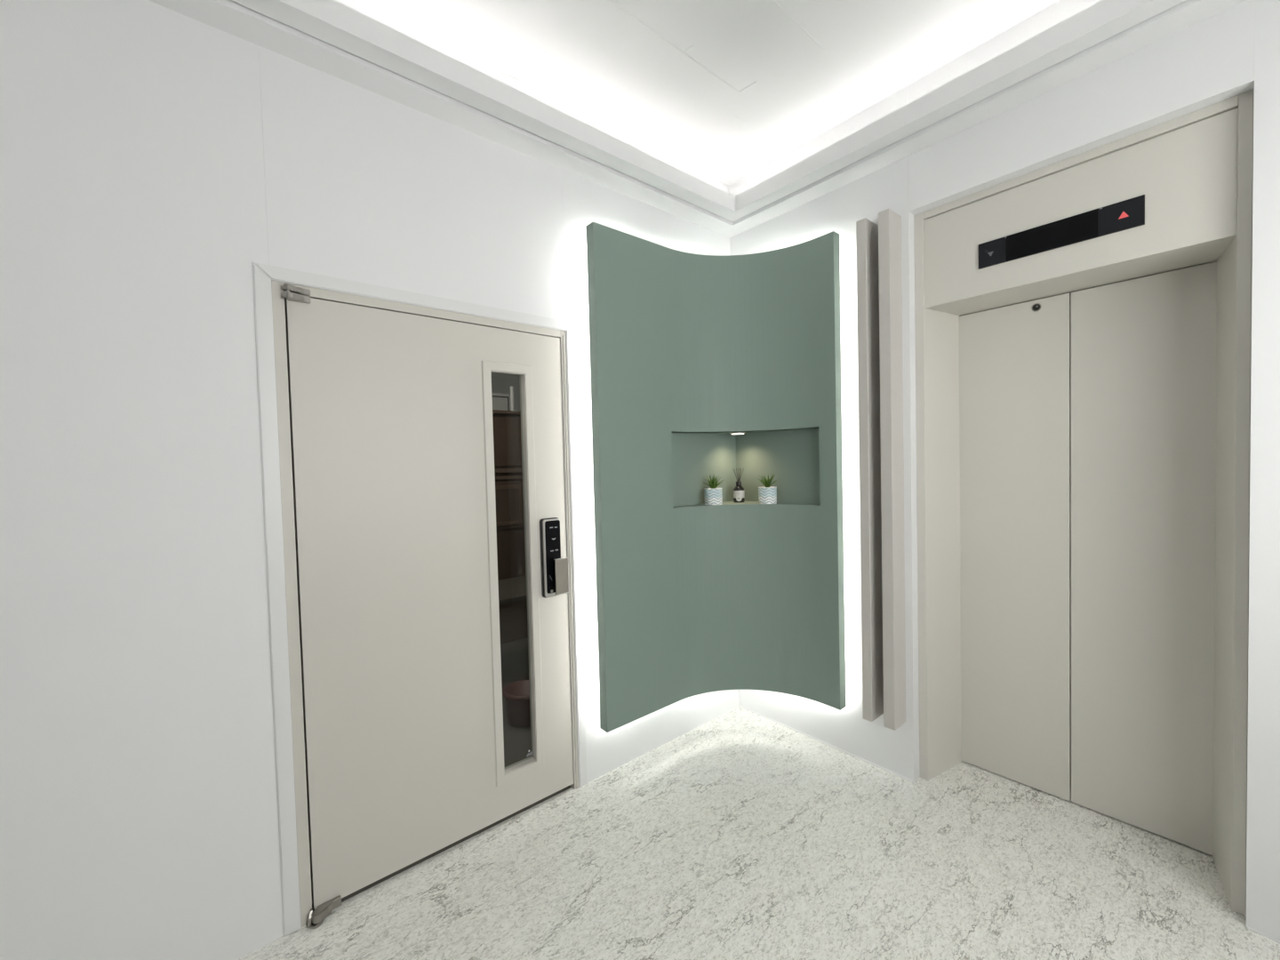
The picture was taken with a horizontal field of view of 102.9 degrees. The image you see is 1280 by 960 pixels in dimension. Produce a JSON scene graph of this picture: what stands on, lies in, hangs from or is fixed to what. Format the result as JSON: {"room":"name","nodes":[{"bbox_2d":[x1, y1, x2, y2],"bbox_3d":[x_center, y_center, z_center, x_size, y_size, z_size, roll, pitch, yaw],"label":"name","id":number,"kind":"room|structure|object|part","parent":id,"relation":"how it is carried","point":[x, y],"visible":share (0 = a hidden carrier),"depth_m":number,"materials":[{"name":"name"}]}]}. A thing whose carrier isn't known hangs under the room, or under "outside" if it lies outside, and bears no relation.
{"room":"elevator lobby","nodes":[
{"label":"elevator lobby","id":0,"kind":"room"},
{"bbox_2d":[0,0,739,959],"bbox_3d":[-1.015,-0.101,1.769,4.260,3.050,0.140,-3,2,-40],"label":"wall","id":1,"kind":"structure","parent":0,"point":[152,154],"depth_m":1.43,"materials":[{"name":"paint"}]},
{"bbox_3d":[-1.497,-0.075,1.282,0.955,3.050,0.012,-3,2,-40],"label":"wall panel","id":2,"kind":"part","parent":1,"relation":"part of","materials":[{"name":"paint"}]},
{"bbox_3d":[-0.749,-1.137,1.900,1.064,1.002,0.012,-3,2,-40],"label":"wall panel","id":3,"kind":"part","parent":1,"relation":"part of","materials":[{"name":"paint"}]},
{"bbox_2d":[252,262,587,936],"bbox_3d":[-0.727,0.365,1.960,1.143,2.092,0.184,-3,2,-40],"label":"door","id":4,"kind":"structure","parent":1,"relation":"in","point":[375,402],"depth_m":1.82,"materials":[{"name":"beige"}]},
{"bbox_3d":[-1.126,0.387,1.583,0.045,2.092,0.008,-3,2,-40],"label":"casing","id":5,"kind":"part","parent":4,"relation":"part of","materials":[{"name":"white paint"}]},
{"bbox_3d":[-1.077,-0.597,1.599,0.073,0.018,0.034,-3,2,-40],"label":"hinge plate","id":6,"kind":"part","parent":4,"relation":"part of","materials":[{"name":"silver metal"}]},
{"bbox_3d":[-1.032,1.423,1.648,0.063,0.010,0.042,-3,2,-40],"label":"hinge plate","id":7,"kind":"part","parent":4,"relation":"part of","materials":[{"name":"silver metal"}]},
{"bbox_3d":[-0.732,-0.658,1.905,1.141,0.044,0.008,-3,2,-40],"label":"casing","id":8,"kind":"part","parent":4,"relation":"part of","materials":[{"name":"white paint"}]},
{"bbox_3d":[-0.334,0.410,2.176,0.060,0.146,0.006,-3,2,-40],"label":"lever handle","id":9,"kind":"part","parent":4,"relation":"part of","materials":[{"name":"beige metal"}]},
{"bbox_3d":[-0.285,0.344,2.288,0.044,2.092,0.008,-3,2,-40],"label":"casing","id":10,"kind":"part","parent":4,"relation":"part of","materials":[{"name":"white paint"}]},
{"bbox_2d":[148,0,735,238],"bbox_3d":[-0.947,-1.373,1.596,4.000,0.093,0.197,-3,2,-40],"label":"trim","id":11,"kind":"structure","parent":1,"relation":"attached to","point":[332,37],"depth_m":1.78,"materials":[{"name":"white paint"}]},
{"bbox_3d":[0.117,-0.155,2.634,1.131,3.050,0.012,-3,2,-40],"label":"wall panel","id":12,"kind":"part","parent":1,"relation":"part of","materials":[{"name":"paint"}]},
{"bbox_2d":[585,221,846,732],"bbox_3d":[0.381,-0.015,2.390,1.051,2.242,0.702,-3,2,-40],"label":"panel","id":13,"kind":"object","parent":1,"relation":"attached to","point":[688,352],"visible":0.99,"depth_m":2.52,"materials":[{"name":"green paint"}]},
{"bbox_2d":[703,473,723,504],"bbox_3d":[0.387,0.047,2.667,0.104,0.164,0.118,-2,2,-19],"label":"potted succulent","id":14,"kind":"object","parent":13,"relation":"on","point":[713,495],"visible":1,"depth_m":2.64,"materials":[{"name":"white ceramic"}]},
{"bbox_2d":[730,432,745,434],"bbox_3d":[0.526,-0.251,2.744,0.082,0.008,0.082,-3,2,-40],"label":"recessed light","id":15,"kind":"object","parent":13,"relation":"attached to","point":[733,433],"visible":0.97,"depth_m":2.71,"materials":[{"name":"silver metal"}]},
{"bbox_2d":[733,467,744,502],"bbox_3d":[0.539,0.028,2.785,0.061,0.188,0.061,-3,2,-40],"label":"reed diffuser","id":16,"kind":"object","parent":13,"relation":"on","point":[739,492],"visible":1,"depth_m":2.77,"materials":[{"name":"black glass"}]},
{"bbox_2d":[672,501,820,508],"bbox_3d":[0.520,0.136,2.525,0.552,0.012,0.552,-3,2,-40],"label":"niche shelf","id":17,"kind":"object","parent":13,"relation":"attached to","point":[688,504],"depth_m":2.62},
{"bbox_2d":[758,472,778,503],"bbox_3d":[0.662,0.043,2.651,0.128,0.159,0.117,-3,2,-40],"label":"potted succulent","id":18,"kind":"object","parent":13,"relation":"on","point":[767,494],"visible":1,"depth_m":2.63,"materials":[{"name":"white ceramic"}]},
{"bbox_2d":[491,373,520,411],"bbox_3d":[-1.707,-0.005,5.078,4.400,2.700,0.100,-3,2,-40],"label":"wall","id":19,"kind":"structure","parent":0,"point":[500,383],"depth_m":5.28,"materials":[{"name":"grey paint"}]},
{"bbox_2d":[363,0,1059,185],"bbox_3d":[-0.069,-1.654,0.547,4.260,0.082,3.210,-3,2,-40],"label":"ceiling","id":20,"kind":"structure","parent":0,"point":[724,89],"depth_m":1.99,"materials":[{"name":"white paint"}]},
{"bbox_2d":[704,488,722,504],"bbox_3d":[0.385,0.086,2.677,0.095,0.086,0.095,-3,2,-40],"label":"pot","id":21,"kind":"object","parent":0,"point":[713,496],"depth_m":2.64,"materials":[{"name":"white ceramic"}]},
{"bbox_2d":[733,485,744,502],"bbox_3d":[0.540,0.075,2.787,0.061,0.093,0.061,-3,2,-40],"label":"bottle","id":22,"kind":"object","parent":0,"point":[739,492],"depth_m":2.76,"materials":[{"name":"black glass"}]},
{"bbox_2d":[236,637,1279,959],"bbox_3d":[-0.336,1.421,2.343,5.920,0.060,6.270,-3,2,-40],"label":"floor","id":23,"kind":"structure","parent":0,"point":[743,835],"depth_m":1.78,"materials":[{"name":"stone"}]},
{"bbox_2d":[492,409,527,644],"bbox_3d":[-1.142,0.384,4.544,1.310,1.925,0.610,-3,2,-40],"label":"tall cabinet","id":24,"kind":"object","parent":23,"relation":"on","point":[507,424],"visible":0.02,"depth_m":4.25,"materials":[{"name":"brown wood"}]},
{"bbox_2d":[491,392,510,410],"bbox_3d":[-1.244,-0.659,4.370,0.290,0.175,0.022,-3,2,-40],"label":"framed board","id":25,"kind":"object","parent":24,"relation":"on","point":[500,401],"visible":0.35,"depth_m":4.40,"materials":[{"name":"black plastic"}]},
{"bbox_3d":[-1.166,-0.566,4.516,1.310,0.025,0.610,-3,2,-40],"label":"cornice","id":26,"kind":"part","parent":24,"relation":"part of","materials":[{"name":"brown wood"}]},
{"bbox_3d":[-1.196,-0.311,4.147,0.530,0.400,0.020,-3,2,-40],"label":"door","id":27,"kind":"part","parent":24,"relation":"part of","materials":[{"name":"brown wood"}]},
{"bbox_3d":[-0.982,-0.084,4.325,1.270,0.035,0.025,-3,2,-40],"label":"rail","id":28,"kind":"part","parent":24,"relation":"part of","materials":[{"name":"brown wood"}]},
{"bbox_3d":[-0.981,-0.025,4.328,1.270,0.025,0.022,-3,2,-40],"label":"rail","id":29,"kind":"part","parent":24,"relation":"part of","materials":[{"name":"brown wood"}]},
{"bbox_3d":[-1.173,0.213,4.150,0.470,0.330,0.013,-3,2,-40],"label":"moulding","id":30,"kind":"part","parent":24,"relation":"part of","materials":[{"name":"brown wood"}]},
{"bbox_3d":[-1.183,0.213,4.162,0.530,0.390,0.020,-3,2,-40],"label":"door","id":31,"kind":"part","parent":24,"relation":"part of","materials":[{"name":"brown wood"}]},
{"bbox_2d":[509,386,514,410],"bbox_3d":[-1.096,-0.688,4.371,0.036,0.224,0.036,-3,2,-40],"label":"bundle","id":32,"kind":"object","parent":24,"relation":"on","point":[512,405],"visible":0.9,"depth_m":4.36,"materials":[{"name":"white paper"}]},
{"bbox_2d":[497,576,526,605],"bbox_3d":[-0.898,1.056,3.514,0.950,0.630,0.550,-3,2,-40],"label":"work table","id":33,"kind":"object","parent":23,"relation":"on","point":[512,589],"visible":0.02,"depth_m":3.44,"materials":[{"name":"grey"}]},
{"bbox_2d":[502,679,530,727],"bbox_3d":[-0.666,1.292,2.947,0.250,0.180,0.250,-3,2,-40],"label":"tub","id":34,"kind":"object","parent":23,"relation":"on","point":[516,694],"visible":0.54,"depth_m":2.85,"materials":[{"name":"red plastic"}]},
{"bbox_2d":[758,486,776,503],"bbox_3d":[0.666,0.079,2.660,0.095,0.086,0.095,-3,2,-40],"label":"pot","id":35,"kind":"object","parent":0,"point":[766,494],"depth_m":2.62,"materials":[{"name":"white ceramic"}]},
{"bbox_2d":[728,0,1279,940],"bbox_3d":[1.590,-0.170,1.865,0.140,3.050,3.082,-3,2,-40],"label":"wall","id":36,"kind":"structure","parent":0,"point":[1238,46],"depth_m":1.77,"materials":[{"name":"paint"}]},
{"bbox_3d":[0.876,-0.174,2.618,0.012,3.050,0.987,-3,2,-40],"label":"wall panel","id":37,"kind":"part","parent":36,"relation":"part of","materials":[{"name":"paint"}]},
{"bbox_2d":[856,217,883,721],"bbox_3d":[1.048,-0.031,2.321,0.117,2.244,0.043,-3,2,-40],"label":"trim","id":38,"kind":"structure","parent":36,"relation":"attached to","point":[867,231],"depth_m":2.29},
{"bbox_2d":[878,208,906,730],"bbox_3d":[1.112,-0.030,2.244,0.117,2.244,0.048,-3,2,-40],"label":"trim","id":39,"kind":"structure","parent":36,"relation":"attached to","point":[889,221],"depth_m":2.21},
{"bbox_2d":[730,0,1247,237],"bbox_3d":[1.385,-1.437,1.754,0.221,0.093,2.950,-3,2,-40],"label":"trim","id":40,"kind":"structure","parent":36,"relation":"attached to","point":[1105,32],"depth_m":1.86,"materials":[{"name":"white paint"}]},
{"bbox_2d":[740,705,1279,943],"bbox_3d":[1.540,1.353,1.902,0.006,0.006,2.940,-3,2,-40],"label":"baseboard","id":41,"kind":"structure","parent":36,"relation":"attached to","point":[1248,927],"depth_m":2.47,"materials":[{"name":"white paint"}]},
{"bbox_3d":[1.468,-1.426,1.837,0.012,0.533,0.955,-3,2,-40],"label":"wall panel","id":42,"kind":"part","parent":36,"relation":"part of","materials":[{"name":"paint"}]},
{"bbox_2d":[909,82,1254,924],"bbox_3d":[1.552,0.086,1.920,0.108,2.537,0.995,-3,2,-40],"label":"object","id":43,"kind":"structure","parent":36,"relation":"attached to","point":[1249,87],"depth_m":2.23,"materials":[{"name":"metal"}]},
{"bbox_2d":[913,89,1253,915],"bbox_3d":[1.670,0.090,2.019,0.330,2.517,0.955,-3,2,-40],"label":"elevator","id":44,"kind":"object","parent":36,"relation":"in","point":[1083,409],"depth_m":1.98,"materials":[{"name":"beige metal"}]},
{"bbox_3d":[1.641,0.289,2.253,0.030,2.095,0.405,-3,2,-40],"label":"panel","id":45,"kind":"part","parent":44,"relation":"part of","materials":[{"name":"beige metal"}]},
{"bbox_2d":[978,194,1144,269],"bbox_3d":[1.527,-0.903,1.881,0.008,0.098,0.481,-3,2,-40],"label":"indicator","id":46,"kind":"object","parent":44,"relation":"attached to","point":[1130,213],"visible":1,"depth_m":1.85,"materials":[{"name":"black plastic"}]},
{"bbox_3d":[1.401,-0.904,2.028,0.001,0.094,0.090,-3,2,-40],"label":"button plate","id":47,"kind":"part","parent":46,"relation":"part of","materials":[{"name":"black plastic"}]},
{"bbox_3d":[1.642,-0.901,1.740,0.001,0.094,0.113,-3,2,-40],"label":"button plate","id":48,"kind":"part","parent":46,"relation":"part of","materials":[{"name":"black plastic"}]},
{"bbox_3d":[1.904,0.291,1.942,0.030,2.095,0.402,-3,2,-40],"label":"panel","id":49,"kind":"part","parent":44,"relation":"part of","materials":[{"name":"beige metal"}]},
{"bbox_3d":[2.130,-0.162,1.122,0.012,3.050,1.008,-3,2,-40],"label":"wall panel","id":50,"kind":"part","parent":36,"relation":"part of","materials":[{"name":"paint"}]}
]}

